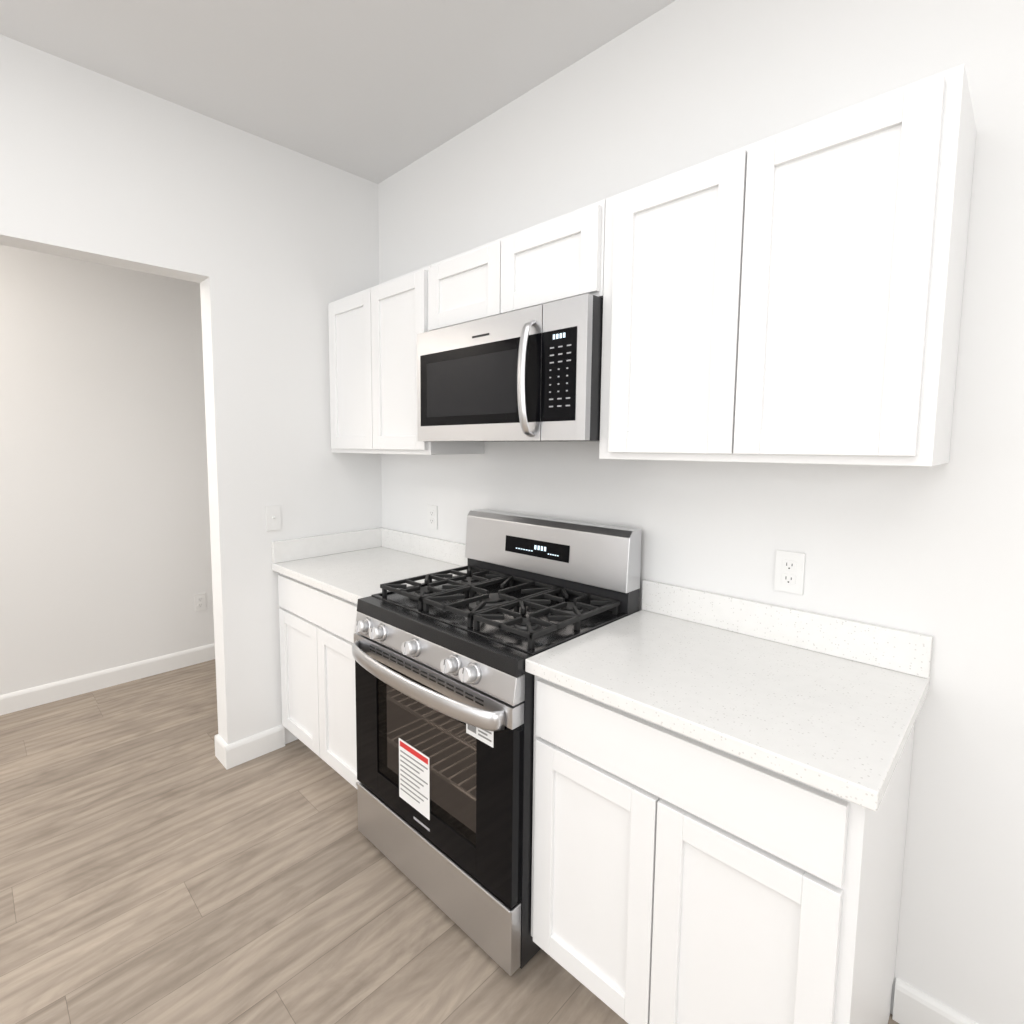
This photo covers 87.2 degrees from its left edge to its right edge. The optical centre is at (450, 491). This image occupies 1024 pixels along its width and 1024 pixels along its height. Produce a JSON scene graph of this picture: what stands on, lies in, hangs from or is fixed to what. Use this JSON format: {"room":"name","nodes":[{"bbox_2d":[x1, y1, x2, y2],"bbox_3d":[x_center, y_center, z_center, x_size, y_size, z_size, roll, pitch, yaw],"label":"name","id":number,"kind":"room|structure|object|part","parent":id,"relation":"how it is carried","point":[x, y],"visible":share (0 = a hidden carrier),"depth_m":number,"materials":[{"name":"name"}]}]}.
{"room":"kitchen","nodes":[
{"label":"kitchen","id":0,"kind":"room"},
{"bbox_2d":[0,245,214,694],"bbox_3d":[-3.233,-0.131,2.169,5.200,2.820,0.120,-5,7,-42],"label":"wall","id":1,"kind":"structure","parent":0,"point":[105,552],"depth_m":3.15,"materials":[{"name":"white paint"}]},
{"bbox_2d":[0,643,214,715],"bbox_3d":[-3.188,1.224,2.241,5.200,0.108,0.014,-5,7,-42],"label":"baseboard","id":2,"kind":"structure","parent":1,"relation":"attached to","point":[11,702],"depth_m":3.22,"materials":[{"name":"white paint"}]},
{"bbox_2d":[194,593,205,611],"bbox_3d":[-1.685,0.742,3.591,0.070,0.115,0.008,-5,7,-42],"label":"outlet","id":3,"kind":"object","parent":1,"relation":"attached to","point":[200,601],"visible":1,"depth_m":3.59,"materials":[{"name":"white plastic"}]},
{"bbox_2d":[0,34,381,743],"bbox_3d":[-2.332,-0.043,1.195,5.200,2.820,0.120,-5,7,-42],"label":"wall","id":4,"kind":"structure","parent":0,"point":[272,248],"depth_m":2.37,"materials":[{"name":"white paint"}]},
{"bbox_2d":[215,734,227,767],"bbox_3d":[-1.063,1.203,2.480,0.014,0.108,0.120,-5,7,-42],"label":"baseboard","id":5,"kind":"object","parent":4,"relation":"attached to","point":[221,743],"visible":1,"depth_m":2.48,"materials":[{"name":"white paint"}]},
{"bbox_2d":[225,725,284,768],"bbox_3d":[-0.919,1.199,2.522,0.282,0.108,0.014,-5,7,-42],"label":"baseboard","id":6,"kind":"object","parent":4,"relation":"attached to","point":[241,751],"visible":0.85,"depth_m":2.51,"materials":[{"name":"white paint"}]},
{"bbox_2d":[266,505,280,530],"bbox_3d":[-0.828,0.123,2.502,0.070,0.115,0.022,-5,7,-42],"label":"light switch","id":7,"kind":"object","parent":4,"relation":"attached to","point":[273,518],"visible":1,"depth_m":2.50,"materials":[{"name":"white plastic"}]},
{"bbox_2d":[0,0,675,183],"bbox_3d":[-0.980,-1.356,-0.396,5.440,0.080,6.770,-5,7,-42],"label":"ceiling","id":8,"kind":"structure","parent":0,"point":[377,91],"depth_m":1.86,"materials":[{"name":"white paint"}]},
{"bbox_2d":[0,659,898,1023],"bbox_3d":[-0.980,1.522,-0.138,5.440,0.060,6.770,-5,7,-42],"label":"floor","id":9,"kind":"structure","parent":0,"point":[160,863],"depth_m":1.75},
{"bbox_2d":[272,528,467,788],"bbox_3d":[-0.350,0.746,2.486,0.634,1.016,0.773,-5,7,-42],"label":"base cabinet","id":10,"kind":"object","parent":9,"relation":"on","point":[326,582],"visible":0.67,"depth_m":2.37,"materials":[{"name":"white paint"}]},
{"bbox_2d":[272,545,467,606],"bbox_3d":[-0.350,0.359,2.451,0.634,0.034,0.773,-5,7,-42],"label":"countertop","id":11,"kind":"structure","parent":10,"relation":"on","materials":[{"name":"stone"}]},
{"bbox_2d":[352,509,641,975],"bbox_3d":[0.118,0.715,1.870,0.717,1.190,0.756,-5,7,-42],"label":"range","id":12,"kind":"object","parent":9,"relation":"on","point":[444,682],"visible":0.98,"depth_m":1.67,"materials":[{"name":"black metal"}]},
{"bbox_3d":[-0.119,0.584,1.639,0.072,0.062,0.712,-5,7,-42],"label":"handle","id":13,"kind":"part","parent":12,"relation":"part of","materials":[{"name":"silver metal"}]},
{"bbox_3d":[-0.080,1.195,1.730,0.049,0.194,0.754,-5,7,-42],"label":"drawer","id":14,"kind":"part","parent":12,"relation":"part of","materials":[{"name":"silver metal"}]},
{"bbox_3d":[-0.080,0.813,1.697,0.048,0.560,0.754,-5,7,-42],"label":"door","id":15,"kind":"part","parent":12,"relation":"part of","materials":[{"name":"black glass"}]},
{"bbox_3d":[-0.059,0.469,1.685,0.094,0.118,0.755,-5,7,-42],"label":"panel","id":16,"kind":"part","parent":12,"relation":"part of","materials":[{"name":"silver metal"}]},
{"bbox_2d":[371,572,627,661],"bbox_3d":[0.144,0.402,1.866,0.497,0.024,0.755,-5,7,-42],"label":"cooktop","id":17,"kind":"object","parent":12,"relation":"in","point":[517,643],"depth_m":1.73,"materials":[{"name":"black metal"}]},
{"bbox_2d":[525,579,932,1023],"bbox_3d":[0.674,0.846,1.379,0.634,1.016,0.731,-5,7,-42],"label":"base cabinet","id":18,"kind":"object","parent":9,"relation":"on","point":[721,784],"visible":1,"depth_m":1.17,"materials":[{"name":"white paint"}]},
{"bbox_2d":[525,608,929,811],"bbox_3d":[0.674,0.459,1.344,0.634,0.034,0.731,-5,7,-42],"label":"countertop","id":19,"kind":"structure","parent":18,"relation":"on","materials":[{"name":"stone"}]},
{"bbox_2d":[378,0,1023,1023],"bbox_3d":[0.976,-0.073,1.529,0.120,2.820,6.770,-5,7,-42],"label":"wall","id":20,"kind":"structure","parent":0,"point":[936,552],"depth_m":1.37,"materials":[{"name":"white paint"}]},
{"bbox_2d":[328,286,379,453],"bbox_3d":[-0.345,-0.556,2.593,0.324,0.732,0.452,-5,7,-42],"label":"upper cabinet","id":21,"kind":"object","parent":20,"relation":"attached to","point":[354,349],"depth_m":2.48,"materials":[{"name":"white paint"}]},
{"bbox_2d":[376,266,483,454],"bbox_3d":[-0.123,-0.535,2.353,0.324,0.732,0.439,-5,7,-42],"label":"upper cabinet","id":22,"kind":"object","parent":20,"relation":"attached to","point":[402,301],"depth_m":2.22,"materials":[{"name":"white paint"}]},
{"bbox_2d":[427,505,437,529],"bbox_3d":[-0.091,0.124,2.613,0.008,0.115,0.070,-5,7,-42],"label":"electrical outlet","id":23,"kind":"object","parent":20,"relation":"attached to","point":[432,516],"visible":1,"depth_m":2.61,"materials":[{"name":"white plastic"}]},
{"bbox_2d":[428,233,515,330],"bbox_3d":[0.175,-0.738,2.010,0.324,0.265,0.438,-5,7,-42],"label":"upper cabinet","id":24,"kind":"object","parent":20,"relation":"attached to","point":[477,283],"depth_m":1.88,"materials":[{"name":"white paint"}]},
{"bbox_2d":[512,200,603,310],"bbox_3d":[0.392,-0.717,1.776,0.324,0.265,0.437,-5,7,-42],"label":"upper cabinet","id":25,"kind":"object","parent":20,"relation":"attached to","point":[558,258],"depth_m":1.61,"materials":[{"name":"white paint"}]},
{"bbox_2d":[417,293,602,441],"bbox_3d":[0.242,-0.384,1.886,0.432,0.409,0.754,-5,7,-42],"label":"microwave","id":26,"kind":"object","parent":25,"relation":"attached to","point":[531,374],"visible":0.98,"depth_m":1.69,"materials":[{"name":"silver metal"}]},
{"bbox_3d":[0.080,-0.380,1.846,0.027,0.407,0.595,-5,7,-42],"label":"door","id":27,"kind":"part","parent":26,"relation":"part of","materials":[{"name":"black metal"}]},
{"bbox_3d":[0.228,-0.344,1.627,0.059,0.353,0.029,-5,7,-42],"label":"handle","id":28,"kind":"part","parent":26,"relation":"part of","materials":[{"name":"silver metal"}]},
{"bbox_3d":[0.337,-0.355,1.569,0.027,0.407,0.156,-5,7,-42],"label":"panel","id":29,"kind":"part","parent":26,"relation":"part of","materials":[{"name":"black metal"}]},
{"bbox_2d":[599,133,779,462],"bbox_3d":[0.688,-0.456,1.476,0.324,0.732,0.433,-5,7,-42],"label":"upper cabinet","id":30,"kind":"object","parent":20,"relation":"attached to","point":[688,255],"depth_m":1.34,"materials":[{"name":"white paint"}]},
{"bbox_2d":[774,550,804,594],"bbox_3d":[0.945,0.224,1.493,0.008,0.115,0.070,-5,7,-42],"label":"electrical outlet","id":31,"kind":"object","parent":20,"relation":"attached to","point":[789,571],"visible":1,"depth_m":1.49,"materials":[{"name":"white plastic"}]},
{"bbox_2d":[764,64,975,466],"bbox_3d":[0.896,-0.436,1.252,0.324,0.732,0.417,-5,7,-42],"label":"upper cabinet","id":32,"kind":"object","parent":20,"relation":"attached to","point":[792,296],"depth_m":1.09,"materials":[{"name":"white paint"}]},
{"bbox_2d":[892,977,977,1023],"bbox_3d":[2.140,1.399,0.294,0.014,0.108,2.950,-5,7,-42],"label":"baseboard","id":33,"kind":"structure","parent":20,"relation":"attached to","point":[912,1005],"depth_m":1.33,"materials":[{"name":"white paint"}]}
]}

